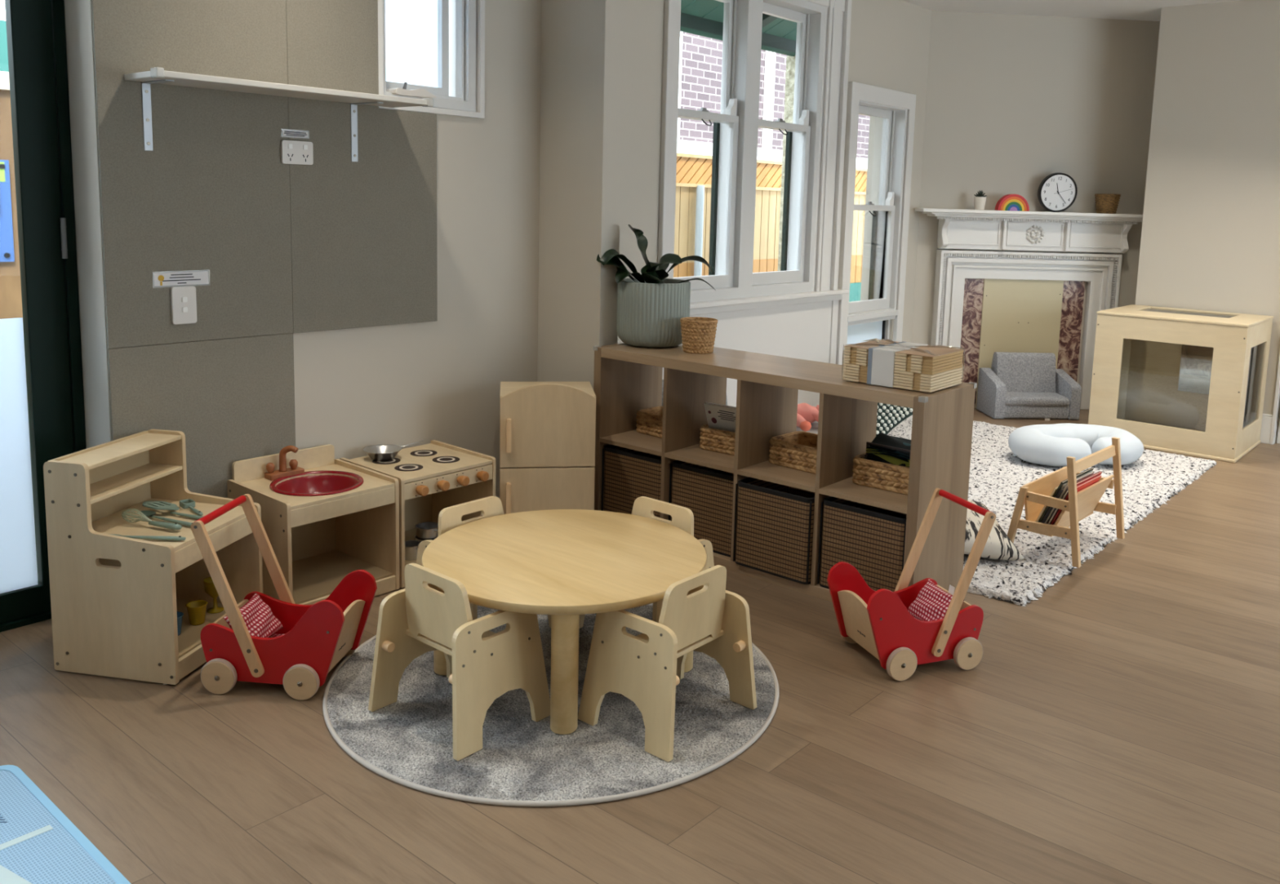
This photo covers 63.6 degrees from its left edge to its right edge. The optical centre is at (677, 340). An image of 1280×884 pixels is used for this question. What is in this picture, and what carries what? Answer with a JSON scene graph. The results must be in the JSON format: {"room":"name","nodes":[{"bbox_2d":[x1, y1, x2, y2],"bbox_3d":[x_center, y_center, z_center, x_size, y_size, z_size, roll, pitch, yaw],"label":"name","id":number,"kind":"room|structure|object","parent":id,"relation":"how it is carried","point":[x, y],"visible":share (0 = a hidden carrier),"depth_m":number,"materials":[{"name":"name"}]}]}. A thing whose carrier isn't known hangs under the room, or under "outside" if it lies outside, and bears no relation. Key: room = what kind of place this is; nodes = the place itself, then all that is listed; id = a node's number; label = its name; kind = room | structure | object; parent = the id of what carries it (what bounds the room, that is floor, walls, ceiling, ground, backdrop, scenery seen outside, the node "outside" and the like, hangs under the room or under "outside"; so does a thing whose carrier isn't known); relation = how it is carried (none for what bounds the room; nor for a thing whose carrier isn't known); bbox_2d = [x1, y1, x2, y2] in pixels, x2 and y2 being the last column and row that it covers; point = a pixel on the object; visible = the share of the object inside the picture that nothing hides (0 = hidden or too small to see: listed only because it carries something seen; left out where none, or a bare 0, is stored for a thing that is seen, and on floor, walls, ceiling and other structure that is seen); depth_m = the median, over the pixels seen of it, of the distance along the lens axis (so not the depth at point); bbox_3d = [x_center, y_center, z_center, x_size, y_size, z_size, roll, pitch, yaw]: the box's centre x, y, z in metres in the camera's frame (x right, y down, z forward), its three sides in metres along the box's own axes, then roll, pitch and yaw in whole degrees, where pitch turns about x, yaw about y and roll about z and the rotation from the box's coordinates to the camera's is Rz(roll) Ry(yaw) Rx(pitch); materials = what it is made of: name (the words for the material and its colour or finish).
{"room":"children's room","nodes":[
{"label":"children's room","id":0,"kind":"room"},
{"bbox_2d":[63,0,541,497],"bbox_3d":[-1.251,-0.511,3.822,0.250,2.645,1.765,8,10,39],"label":"wall","id":1,"kind":"structure","parent":0,"point":[356,389],"depth_m":4.10,"materials":[{"name":"beige paint"}]},
{"bbox_2d":[0,0,86,631],"bbox_3d":[-3.306,-0.257,1.512,0.097,2.645,4.434,8,10,39],"label":"door","id":2,"kind":"structure","parent":1,"relation":"in","point":[36,36],"depth_m":3.15,"materials":[{"name":"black metal"}]},
{"bbox_2d":[91,0,293,348],"bbox_3d":[-1.506,-0.879,3.238,0.014,1.774,0.605,8,10,39],"label":"pinboard","id":3,"kind":"object","parent":1,"relation":"attached to","point":[211,194],"depth_m":3.26,"materials":[{"name":"grey fabric"}]},
{"bbox_2d":[170,286,196,324],"bbox_3d":[-1.566,-0.111,3.277,0.014,0.118,0.076,8,10,39],"label":"light switch","id":4,"kind":"object","parent":3,"relation":"attached to","point":[183,299],"visible":1,"depth_m":3.27,"materials":[{"name":"white plastic"}]},
{"bbox_2d":[106,333,295,497],"bbox_3d":[-1.543,0.382,3.410,0.012,0.769,0.606,8,10,39],"label":"pinboard","id":5,"kind":"object","parent":1,"relation":"attached to","point":[232,400],"visible":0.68,"depth_m":3.39,"materials":[{"name":"grey fabric"}]},
{"bbox_2d":[124,70,431,161],"bbox_3d":[-1.261,-0.714,3.376,0.229,0.229,0.959,8,10,39],"label":"wall shelf","id":6,"kind":"object","parent":1,"relation":"attached to","point":[160,77],"visible":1,"depth_m":3.23,"materials":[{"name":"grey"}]},
{"bbox_2d":[280,140,313,164],"bbox_3d":[-1.295,-0.638,3.517,0.014,0.078,0.114,8,10,39],"label":"power outlet","id":7,"kind":"object","parent":1,"relation":"attached to","point":[300,153],"visible":1,"depth_m":3.51,"materials":[{"name":"white plastic"}]},
{"bbox_2d":[282,0,437,333],"bbox_3d":[-1.126,-0.928,3.693,0.014,1.777,0.642,8,10,39],"label":"pinboard","id":8,"kind":"object","parent":1,"relation":"attached to","point":[363,232],"depth_m":3.70,"materials":[{"name":"grey fabric"}]},
{"bbox_2d":[377,0,484,118],"bbox_3d":[-1.001,-1.220,3.961,0.225,0.694,0.492,8,10,39],"label":"window","id":9,"kind":"structure","parent":1,"relation":"in","point":[433,51],"depth_m":4.03,"materials":[{"name":"white"}]},
{"bbox_2d":[537,0,624,389],"bbox_3d":[-0.510,-0.571,4.422,0.620,2.645,0.110,8,10,39],"label":"wall pier","id":10,"kind":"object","parent":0,"point":[582,41],"visible":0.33,"depth_m":4.27,"materials":[{"name":"beige paint"}]},
{"bbox_2d":[0,408,1279,883],"bbox_3d":[1.458,1.214,1.892,7.260,0.100,10.950,8,10,39],"label":"floor","id":11,"kind":"structure","parent":0,"point":[1120,724],"depth_m":2.51,"materials":[{"name":"brown wood"}]},
{"bbox_2d":[0,764,131,883],"bbox_3d":[-1.357,1.181,1.117,2.019,0.012,1.775,8,10,39],"label":"play mat","id":12,"kind":"object","parent":11,"relation":"on","point":[39,844],"visible":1,"depth_m":2.13,"materials":[{"name":"blue plastic"}]},
{"bbox_2d":[43,429,262,684],"bbox_3d":[-1.518,0.616,3.033,0.382,0.609,0.422,3,8,10],"label":"cabinet","id":13,"kind":"object","parent":11,"relation":"on","point":[116,601],"depth_m":2.87,"materials":[{"name":"brown wood"}]},
{"bbox_2d":[89,463,182,504],"bbox_3d":[-1.636,0.418,3.030,0.126,0.012,0.390,3,8,10],"label":"shelf","id":14,"kind":"object","parent":13,"relation":"attached to","point":[106,485],"depth_m":3.05,"materials":[{"name":"brown wood"}]},
{"bbox_2d":[109,533,186,541],"bbox_3d":[-1.490,0.545,2.859,0.254,0.013,0.025,2,8,1],"label":"spatula","id":15,"kind":"object","parent":13,"relation":"on","point":[146,537],"visible":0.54,"depth_m":2.85,"materials":[{"name":"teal plastic"}]},
{"bbox_2d":[121,508,182,530],"bbox_3d":[-1.511,0.513,2.962,0.209,0.042,0.043,4,8,19],"label":"whisk","id":16,"kind":"object","parent":13,"relation":"on","point":[171,526],"visible":1,"depth_m":2.96,"materials":[{"name":"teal plastic"}]},
{"bbox_2d":[137,510,193,526],"bbox_3d":[-1.490,0.524,3.015,0.235,0.013,0.040,5,8,24],"label":"spoon","id":17,"kind":"object","parent":13,"relation":"on","point":[147,513],"visible":0.73,"depth_m":3.01,"materials":[{"name":"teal plastic"}]},
{"bbox_2d":[137,510,155,516],"bbox_3d":[-1.569,0.515,3.051,0.060,0.010,0.040,5,8,24],"label":"bowl","id":18,"kind":"object","parent":17,"relation":"attached to","point":[147,513],"depth_m":3.06,"materials":[{"name":"plastic"}]},
{"bbox_2d":[91,497,245,551],"bbox_3d":[-1.518,0.537,3.023,0.374,0.012,0.390,3,8,10],"label":"countertop","id":19,"kind":"structure","parent":13,"relation":"on","point":[113,523],"depth_m":3.01,"materials":[{"name":"brown wood"}]},
{"bbox_2d":[142,501,204,519],"bbox_3d":[-1.483,0.507,3.068,0.250,0.034,0.090,5,8,21],"label":"slotted turner","id":20,"kind":"object","parent":13,"relation":"on","point":[162,505],"visible":0.91,"depth_m":3.07,"materials":[{"name":"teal plastic"}]},
{"bbox_2d":[179,498,203,515],"bbox_3d":[-1.465,0.507,3.122,0.036,0.019,0.143,-6,11,-43],"label":"ladle","id":21,"kind":"object","parent":13,"relation":"on","point":[188,503],"visible":1,"depth_m":3.14,"materials":[{"name":"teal plastic"}]},
{"bbox_2d":[185,600,207,625],"bbox_3d":[-1.438,0.818,3.090,0.060,0.059,0.060,8,10,39],"label":"tumbler","id":22,"kind":"object","parent":13,"relation":"on","point":[197,610],"visible":1,"depth_m":3.08,"materials":[{"name":"yellow"}]},
{"bbox_2d":[203,576,223,613],"bbox_3d":[-1.425,0.785,3.180,0.062,0.100,0.062,8,10,39],"label":"goblet","id":23,"kind":"object","parent":13,"relation":"on","point":[210,588],"visible":0.75,"depth_m":3.17,"materials":[{"name":"yellow"}]},
{"bbox_2d":[190,493,377,700],"bbox_3d":[-1.088,0.712,2.897,0.410,0.480,0.297,2,8,5],"label":"doll pram","id":24,"kind":"object","parent":11,"relation":"on","point":[317,636],"visible":0.88,"depth_m":2.79,"materials":[{"name":"red paint"}]},
{"bbox_2d":[268,633,284,637],"bbox_3d":[-1.103,0.876,2.920,0.250,0.037,0.205,2,8,5],"label":"mattress","id":25,"kind":"object","parent":24,"relation":"on","point":[273,635],"visible":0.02,"depth_m":3.00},
{"bbox_2d":[222,592,283,637],"bbox_3d":[-1.197,0.799,2.918,0.091,0.104,0.185,2,8,5],"label":"pillow","id":26,"kind":"object","parent":25,"relation":"on","point":[260,620],"visible":0.66,"depth_m":2.92,"materials":[{"name":"fabric"}]},
{"bbox_2d":[226,444,399,604],"bbox_3d":[-1.231,0.615,3.501,0.377,0.492,0.412,8,10,39],"label":"sink","id":27,"kind":"object","parent":11,"relation":"on","point":[325,518],"visible":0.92,"depth_m":3.54,"materials":[{"name":"brown wood"}]},
{"bbox_2d":[269,470,364,496],"bbox_3d":[-1.216,0.525,3.486,0.300,0.096,0.300,8,10,39],"label":"basin","id":28,"kind":"object","parent":27,"relation":"in","point":[282,482],"depth_m":3.57,"materials":[{"name":"red plastic"}]},
{"bbox_2d":[240,463,395,510],"bbox_3d":[-1.229,0.489,3.486,0.373,0.012,0.385,8,10,39],"label":"countertop","id":29,"kind":"structure","parent":27,"relation":"on","point":[371,483],"depth_m":3.45,"materials":[{"name":"brown wood"}]},
{"bbox_2d":[264,445,304,480],"bbox_3d":[-1.341,0.415,3.541,0.079,0.113,0.125,8,10,39],"label":"tap","id":30,"kind":"object","parent":29,"relation":"on","point":[286,465],"depth_m":3.54,"materials":[{"name":"brown wood"}]},
{"bbox_2d":[339,440,495,587],"bbox_3d":[-0.949,0.629,3.822,0.410,0.395,0.420,8,10,39],"label":"stove","id":31,"kind":"object","parent":11,"relation":"on","point":[433,477],"visible":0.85,"depth_m":3.81,"materials":[{"name":"brown wood"}]},
{"bbox_2d":[363,440,423,461],"bbox_3d":[-1.056,0.411,3.848,0.138,0.045,0.239,8,10,39],"label":"frying pan","id":32,"kind":"object","parent":31,"relation":"on","point":[382,452],"visible":1,"depth_m":3.83,"materials":[{"name":"silver metal"}]},
{"bbox_2d":[363,444,401,461],"bbox_3d":[-1.088,0.419,3.810,0.138,0.038,0.138,8,10,39],"label":"bowl","id":33,"kind":"object","parent":32,"relation":"attached to","point":[382,452],"depth_m":3.82,"materials":[{"name":"silver metal"}]},
{"bbox_2d":[404,540,421,560],"bbox_3d":[-0.944,0.762,3.710,0.125,0.051,0.078,8,10,39],"label":"saucepan","id":34,"kind":"object","parent":31,"relation":"in","point":[411,546],"visible":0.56,"depth_m":3.70,"materials":[{"name":"silver metal"}]},
{"bbox_2d":[350,443,492,483],"bbox_3d":[-0.957,0.450,3.810,0.373,0.012,0.392,8,10,39],"label":"countertop","id":35,"kind":"structure","parent":31,"relation":"on","point":[430,468],"depth_m":3.78,"materials":[{"name":"brown wood"}]},
{"bbox_2d":[413,534,435,541],"bbox_3d":[-0.915,0.752,3.812,0.106,0.046,0.141,-1,8,-20],"label":"saucepan","id":36,"kind":"object","parent":31,"relation":"on","point":[416,538],"visible":0.11,"depth_m":3.82,"materials":[{"name":"silver metal"}]},
{"bbox_2d":[415,521,438,539],"bbox_3d":[-0.905,0.708,3.803,0.137,0.041,0.090,8,10,39],"label":"saucepan","id":37,"kind":"object","parent":36,"relation":"on","point":[427,530],"visible":0.88,"depth_m":3.79,"materials":[{"name":"silver metal"}]},
{"bbox_2d":[499,382,595,514],"bbox_3d":[-0.519,0.471,4.081,0.362,0.662,0.350,0,8,-9],"label":"fridge","id":38,"kind":"object","parent":11,"relation":"on","point":[548,429],"visible":0.73,"depth_m":3.92,"materials":[{"name":"brown wood"}]},
{"bbox_2d":[322,603,779,806],"bbox_3d":[-0.345,0.960,2.950,1.266,0.015,1.266,3,8,11],"label":"round rug","id":39,"kind":"object","parent":11,"relation":"on","point":[408,741],"visible":0.44,"depth_m":2.61,"materials":[{"name":"grey carpet"}]},
{"bbox_2d":[368,563,550,760],"bbox_3d":[-0.565,0.777,2.685,0.368,0.405,0.312,8,10,39],"label":"chair","id":40,"kind":"object","parent":39,"relation":"on","point":[483,664],"visible":0.9,"depth_m":2.62,"materials":[{"name":"beige wood"}]},
{"bbox_2d":[416,496,551,627],"bbox_3d":[-0.583,0.711,3.168,0.312,0.405,0.368,8,10,39],"label":"chair","id":41,"kind":"object","parent":39,"relation":"on","point":[450,517],"visible":0.16,"depth_m":3.15,"materials":[{"name":"brown wood"}]},
{"bbox_2d":[421,509,706,734],"bbox_3d":[-0.320,0.773,2.955,0.800,0.354,0.800,8,10,39],"label":"round table","id":42,"kind":"object","parent":39,"relation":"on","point":[565,565],"visible":0.8,"depth_m":2.82,"materials":[{"name":"brown wood"}]},
{"bbox_2d":[578,496,714,628],"bbox_3d":[-0.101,0.719,3.214,0.368,0.405,0.312,8,10,39],"label":"chair","id":43,"kind":"object","parent":39,"relation":"on","point":[682,517],"visible":0.16,"depth_m":3.21,"materials":[{"name":"brown wood"}]},
{"bbox_2d":[577,564,756,762],"bbox_3d":[-0.017,0.790,2.711,0.312,0.405,0.368,8,10,39],"label":"chair","id":44,"kind":"object","parent":39,"relation":"on","point":[698,613],"visible":0.9,"depth_m":2.63,"materials":[{"name":"brown wood"}]},
{"bbox_2d":[593,342,975,602],"bbox_3d":[0.338,0.466,3.947,1.471,0.766,0.396,8,10,39],"label":"cube shelf","id":45,"kind":"object","parent":11,"relation":"on","point":[628,379],"visible":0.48,"depth_m":3.76,"materials":[{"name":"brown wood"}]},
{"bbox_2d":[600,444,661,517],"bbox_3d":[-0.079,0.595,4.295,0.325,0.315,0.342,8,10,39],"label":"storage box","id":46,"kind":"object","parent":45,"relation":"in","point":[629,474],"visible":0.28,"depth_m":4.18,"materials":[{"name":"brown wicker"}]},
{"bbox_2d":[635,406,662,438],"bbox_3d":[-0.045,0.347,4.352,0.224,0.091,0.184,9,11,43],"label":"wicker basket","id":47,"kind":"object","parent":45,"relation":"on","point":[650,420],"visible":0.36,"depth_m":4.31,"materials":[{"name":"wicker"}]},
{"bbox_2d":[596,224,715,347],"bbox_3d":[-0.107,-0.225,4.263,0.406,0.498,0.358,8,10,39],"label":"potted plant","id":48,"kind":"object","parent":45,"relation":"on","point":[651,305],"visible":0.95,"depth_m":4.19,"materials":[{"name":"black plant"}]},
{"bbox_2d":[680,316,717,354],"bbox_3d":[0.085,-0.019,4.144,0.152,0.133,0.152,8,10,39],"label":"woven pot","id":49,"kind":"object","parent":45,"relation":"on","point":[698,333],"visible":1,"depth_m":4.09,"materials":[{"name":"wicker"}]},
{"bbox_2d":[668,460,733,557],"bbox_3d":[0.201,0.633,4.087,0.325,0.312,0.342,8,10,39],"label":"storage box","id":50,"kind":"object","parent":45,"relation":"on","point":[708,492],"visible":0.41,"depth_m":3.94,"materials":[{"name":"brown wicker"}]},
{"bbox_2d":[699,423,735,455],"bbox_3d":[0.246,0.389,4.103,0.269,0.091,0.214,7,10,36],"label":"wicker basket","id":51,"kind":"object","parent":45,"relation":"on","point":[716,440],"visible":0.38,"depth_m":4.04,"materials":[{"name":"wicker"}]},
{"bbox_2d":[704,402,736,432],"bbox_3d":[0.207,0.338,4.060,0.207,0.170,0.074,8,10,37],"label":"picture book","id":52,"kind":"object","parent":51,"relation":"in","point":[722,417],"visible":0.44,"depth_m":4.06,"materials":[{"name":"beige paper"}]},
{"bbox_2d":[733,476,814,584],"bbox_3d":[0.444,0.675,3.833,0.325,0.312,0.342,8,10,39],"label":"storage box","id":53,"kind":"object","parent":45,"relation":"on","point":[775,521],"visible":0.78,"depth_m":3.70,"materials":[{"name":"brown wicker"}]},
{"bbox_2d":[768,431,817,474],"bbox_3d":[0.506,0.423,3.890,0.276,0.096,0.214,9,10,42],"label":"wicker basket","id":54,"kind":"object","parent":45,"relation":"on","point":[797,450],"visible":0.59,"depth_m":3.85,"materials":[{"name":"wicker"}]},
{"bbox_2d":[817,496,906,591],"bbox_3d":[0.729,0.710,3.630,0.325,0.312,0.342,8,10,39],"label":"storage box","id":55,"kind":"object","parent":45,"relation":"on","point":[870,539],"visible":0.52,"depth_m":3.49,"materials":[{"name":"brown wicker"}]},
{"bbox_2d":[852,452,909,494],"bbox_3d":[0.782,0.464,3.648,0.279,0.096,0.214,8,10,37],"label":"wicker basket","id":56,"kind":"object","parent":45,"relation":"on","point":[867,473],"visible":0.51,"depth_m":3.58,"materials":[{"name":"wicker"}]},
{"bbox_2d":[864,432,911,467],"bbox_3d":[0.788,0.406,3.641,0.227,0.132,0.173,8,10,39],"label":"clothes","id":57,"kind":"object","parent":56,"relation":"in","point":[884,448],"visible":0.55,"depth_m":3.62,"materials":[{"name":"black fabric"}]},
{"bbox_2d":[841,338,964,392],"bbox_3d":[0.776,0.080,3.549,0.337,0.131,0.262,8,10,38],"label":"pack","id":58,"kind":"object","parent":45,"relation":"on","point":[922,367],"visible":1,"depth_m":3.46,"materials":[{"name":"beige"}]},
{"bbox_2d":[826,488,995,680],"bbox_3d":[0.695,0.732,3.130,0.410,0.480,0.297,-1,8,-21],"label":"toy doll pram","id":59,"kind":"object","parent":11,"relation":"on","point":[880,621],"visible":0.94,"depth_m":3.06,"materials":[{"name":"red paint"}]},
{"bbox_3d":[0.700,0.896,3.156,0.250,0.037,0.205,-1,8,-21],"label":"mattress","id":60,"kind":"object","parent":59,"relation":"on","visible":0},
{"bbox_2d":[907,579,964,621],"bbox_3d":[0.793,0.811,3.179,0.091,0.125,0.185,-1,8,-21],"label":"pillow","id":61,"kind":"object","parent":60,"relation":"on","point":[931,603],"visible":0.76,"depth_m":3.17,"materials":[{"name":"red fabric"}]},
{"bbox_2d":[914,208,1142,409],"bbox_3d":[2.378,-0.188,6.999,1.620,1.358,0.225,1,8,-5],"label":"fireplace","id":62,"kind":"object","parent":11,"relation":"on","point":[985,303],"visible":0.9,"depth_m":7.03,"materials":[{"name":"white"}]},
{"bbox_2d":[973,196,986,209],"bbox_3d":[2.009,-0.908,6.858,0.080,0.085,0.080,1,8,-5],"label":"plant pot","id":63,"kind":"object","parent":62,"relation":"on","point":[979,202],"depth_m":6.83,"materials":[{"name":"beige"}]},
{"bbox_2d":[973,190,986,209],"bbox_3d":[2.013,-0.930,6.855,0.086,0.130,0.080,1,8,-5],"label":"succulent","id":64,"kind":"object","parent":62,"relation":"on","point":[980,200],"visible":0.94,"depth_m":6.83,"materials":[{"name":"ceramic"}]},
{"bbox_2d":[995,194,1029,211],"bbox_3d":[2.234,-0.917,6.878,0.216,0.110,0.056,1,8,-5],"label":"rainbow stacker","id":65,"kind":"object","parent":62,"relation":"on","point":[1009,202],"visible":0.95,"depth_m":6.85,"materials":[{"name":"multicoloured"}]},
{"bbox_2d":[914,208,1142,217],"bbox_3d":[2.397,-0.850,6.910,1.620,0.022,0.225,1,8,-5],"label":"mantel shelf","id":66,"kind":"object","parent":62,"relation":"attached to","point":[929,211],"depth_m":6.81,"materials":[{"name":"white"}]},
{"bbox_2d":[1037,173,1077,212],"bbox_3d":[2.555,-0.993,6.939,0.262,0.264,0.068,1,8,-5],"label":"wall clock","id":67,"kind":"object","parent":62,"relation":"on","point":[1057,192],"visible":1,"depth_m":6.93,"materials":[{"name":"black plastic"}]},
{"bbox_2d":[1094,193,1120,213],"bbox_3d":[2.888,-0.917,6.939,0.164,0.130,0.164,6,9,28],"label":"woven pot","id":68,"kind":"object","parent":62,"relation":"on","point":[1105,203],"visible":1,"depth_m":6.88,"materials":[{"name":"brown wicker"}]},
{"bbox_2d":[976,351,1081,420],"bbox_3d":[2.357,0.302,6.920,0.575,0.408,0.334,1,8,-4],"label":"armchair","id":69,"kind":"object","parent":11,"relation":"on","point":[1016,385],"visible":1,"depth_m":6.92,"materials":[{"name":"grey fabric"}]},
{"bbox_2d":[991,351,1055,392],"bbox_3d":[2.351,0.238,7.010,0.405,0.305,0.137,1,8,-4],"label":"cushion","id":70,"kind":"object","parent":69,"relation":"on","point":[1020,372],"depth_m":6.96,"materials":[{"name":"grey fabric"}]},
{"bbox_2d":[1004,391,1069,406],"bbox_3d":[2.355,0.393,6.894,0.454,0.065,0.250,1,8,-4],"label":"seat cushion","id":71,"kind":"object","parent":69,"relation":"on","point":[1011,398],"depth_m":6.78,"materials":[{"name":"grey fabric"}]},
{"bbox_2d":[887,415,1216,606],"bbox_3d":[1.386,0.694,5.238,1.907,0.027,2.853,8,10,39],"label":"shaggy rug","id":72,"kind":"object","parent":11,"relation":"on","point":[997,476],"visible":0.2,"depth_m":4.89,"materials":[{"name":"grey carpet"}]},
{"bbox_2d":[796,421,817,434],"bbox_3d":[0.702,0.536,5.724,0.750,0.157,0.600,4,8,14],"label":"floor cushion","id":73,"kind":"object","parent":72,"relation":"on","point":[814,429],"visible":0.02,"depth_m":5.61,"materials":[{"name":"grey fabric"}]},
{"bbox_2d":[796,403,818,431],"bbox_3d":[0.747,0.419,5.598,0.372,0.119,0.283,4,8,19],"label":"toy","id":74,"kind":"object","parent":73,"relation":"on","point":[806,414],"visible":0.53,"depth_m":5.60,"materials":[{"name":"pink"}]},
{"bbox_2d":[875,402,913,435],"bbox_3d":[1.129,0.339,5.894,0.537,0.488,0.328,-3,9,-30],"label":"cushion","id":75,"kind":"object","parent":72,"relation":"on","point":[889,416],"visible":0.13,"depth_m":5.79,"materials":[{"name":"grey fabric"}]},
{"bbox_2d":[964,499,1026,560],"bbox_3d":[1.089,0.732,4.128,0.464,0.179,0.476,1,8,-3],"label":"cushion","id":76,"kind":"object","parent":72,"relation":"on","point":[998,546],"visible":0.23,"depth_m":3.95,"materials":[{"name":"fabric"}]},
{"bbox_2d":[1007,436,1124,568],"bbox_3d":[1.585,0.621,4.173,0.301,0.415,0.509,8,10,41],"label":"rack","id":77,"kind":"object","parent":72,"relation":"on","point":[1034,495],"visible":0.89,"depth_m":4.08,"materials":[{"name":"brown wood"}]},
{"bbox_2d":[1038,466,1093,522],"bbox_3d":[1.559,0.632,4.150,0.095,0.207,0.330,8,10,41],"label":"picture book","id":78,"kind":"object","parent":77,"relation":"in","point":[1088,470],"visible":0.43,"depth_m":4.04,"materials":[{"name":"grey paper"}]},
{"bbox_2d":[1044,471,1094,524],"bbox_3d":[1.557,0.637,4.112,0.095,0.207,0.270,8,10,41],"label":"picture book","id":79,"kind":"object","parent":77,"relation":"in","point":[1091,473],"visible":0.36,"depth_m":4.03,"materials":[{"name":"grey paper"}]},
{"bbox_2d":[1050,471,1102,524],"bbox_3d":[1.581,0.639,4.104,0.095,0.207,0.290,8,10,41],"label":"picture book","id":80,"kind":"object","parent":77,"relation":"in","point":[1098,473],"visible":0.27,"depth_m":4.02,"materials":[{"name":"red paper"}]},
{"bbox_2d":[1053,475,1102,524],"bbox_3d":[1.586,0.646,4.103,0.090,0.194,0.270,8,10,41],"label":"picture book","id":81,"kind":"object","parent":77,"relation":"in","point":[1090,482],"visible":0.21,"depth_m":4.06,"materials":[{"name":"red paper"}]},
{"bbox_2d":[1008,422,1143,466],"bbox_3d":[2.161,0.566,5.625,0.741,0.163,0.479,0,8,-10],"label":"pillow","id":82,"kind":"object","parent":72,"relation":"on","point":[1050,445],"visible":0.89,"depth_m":5.47,"materials":[{"name":"grey fabric"}]},
{"bbox_2d":[1088,304,1273,462],"bbox_3d":[3.028,0.228,6.227,0.819,0.779,0.698,8,10,39],"label":"cube","id":83,"kind":"object","parent":11,"relation":"on","point":[1182,381],"visible":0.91,"depth_m":6.12,"materials":[{"name":"brown wood"}]},
{"bbox_2d":[1177,344,1213,394],"bbox_3d":[3.323,0.172,6.404,0.375,0.340,0.004,8,10,39],"label":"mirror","id":84,"kind":"object","parent":83,"relation":"attached to","point":[1194,362],"depth_m":6.47,"materials":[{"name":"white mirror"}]},
{"bbox_2d":[617,0,931,343],"bbox_3d":[0.543,-0.734,5.845,0.250,2.645,3.440,8,10,39],"label":"wall","id":85,"kind":"structure","parent":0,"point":[890,39],"depth_m":6.11,"materials":[{"name":"beige paint"}]},
{"bbox_2d":[680,0,796,56],"bbox_3d":[0.821,-2.001,6.610,0.520,0.315,5.700,8,10,39],"label":"roof eave","id":86,"kind":"object","parent":85,"relation":"attached to","point":[704,18],"visible":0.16,"depth_m":6.16,"materials":[{"name":"green"}]},
{"bbox_2d":[657,0,852,407],"bbox_3d":[0.412,-0.751,5.555,0.240,2.450,1.710,8,10,39],"label":"window","id":87,"kind":"structure","parent":85,"relation":"attached to","point":[792,311],"depth_m":5.63,"materials":[{"name":"white"}]},
{"bbox_2d":[835,81,915,364],"bbox_3d":[1.185,-0.531,6.568,0.200,2.085,0.810,8,10,39],"label":"window","id":88,"kind":"structure","parent":85,"relation":"attached to","point":[860,321],"depth_m":6.66,"materials":[{"name":"white"}]},
{"bbox_2d":[911,10,1159,383],"bbox_3d":[2.315,-0.859,7.141,1.800,2.645,0.250,1,8,-5],"label":"wall","id":89,"kind":"structure","parent":0,"point":[1013,102],"depth_m":6.94,"materials":[{"name":"beige paint"}]},
{"bbox_2d":[902,0,1242,21],"bbox_3d":[1.508,-1.526,1.675,7.500,0.100,11.150,8,10,39],"label":"ceiling","id":90,"kind":"structure","parent":0,"point":[1130,10],"depth_m":6.54,"materials":[{"name":"white paint"}]},
{"bbox_2d":[1135,0,1279,414],"bbox_3d":[3.495,-0.748,6.576,0.855,2.645,0.550,8,10,39],"label":"wall","id":91,"kind":"structure","parent":0,"point":[1210,241],"depth_m":6.33,"materials":[{"name":"beige paint"}]},
{"bbox_2d":[1259,413,1272,444],"bbox_3d":[3.279,0.497,6.524,0.855,0.180,0.017,8,10,39],"label":"baseboard","id":92,"kind":"structure","parent":91,"relation":"attached to","point":[1266,425],"depth_m":6.27,"materials":[{"name":"white paint"}]},
{"bbox_2d":[1270,353,1279,444],"bbox_3d":[3.660,-0.460,6.143,0.017,2.200,0.090,8,10,39],"label":"trim","id":93,"kind":"structure","parent":91,"relation":"attached to","point":[1277,400],"depth_m":6.23,"materials":[{"name":"white paint"}]},
{"label":"outside","id":94,"kind":"structure","parent":0,"visible":0},
{"bbox_3d":[-3.636,0.071,10.238,11.340,0.130,23.000,8,10,39],"label":"paved ground","id":95,"kind":"structure","parent":94,"visible":0},
{"bbox_2d":[0,20,8,71],"bbox_3d":[-4.492,-0.558,5.390,0.400,2.370,4.600,8,10,39],"label":"shed","id":96,"kind":"object","parent":95,"relation":"on","point":[4,67],"visible":0.02,"depth_m":5.77,"materials":[{"name":"teal"}]},
{"bbox_2d":[0,71,32,484],"bbox_3d":[-3.956,-0.141,3.885,0.050,1.980,6.113,8,10,39],"label":"fence","id":97,"kind":"object","parent":95,"relation":"on","point":[11,298],"visible":0.02,"depth_m":4.84,"materials":[{"name":"beige"}]},
{"bbox_2d":[0,160,14,262],"bbox_3d":[-3.311,-0.574,4.571,0.014,0.470,0.640,8,10,39],"label":"poster","id":98,"kind":"object","parent":97,"relation":"attached to","point":[6,244],"visible":1,"depth_m":4.80,"materials":[{"name":"blue paper"}]},
{"bbox_2d":[673,152,866,302],"bbox_3d":[1.522,-0.669,9.518,0.120,1.825,7.215,8,10,39],"label":"fence","id":99,"kind":"object","parent":95,"relation":"on","point":[694,171],"visible":0.1,"depth_m":8.32,"materials":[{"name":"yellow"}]},
{"bbox_2d":[676,31,870,168],"bbox_3d":[2.071,-2.959,13.960,0.370,5.200,11.500,8,10,39],"label":"brick building","id":100,"kind":"structure","parent":95,"relation":"on","point":[700,58],"depth_m":11.76,"materials":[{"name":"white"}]},
{"bbox_2d":[777,55,795,271],"bbox_3d":[0.775,-0.675,7.042,0.090,2.450,0.165,8,10,39],"label":"pier","id":101,"kind":"structure","parent":95,"relation":"on","point":[790,60],"depth_m":6.87,"materials":[{"name":"paint"}]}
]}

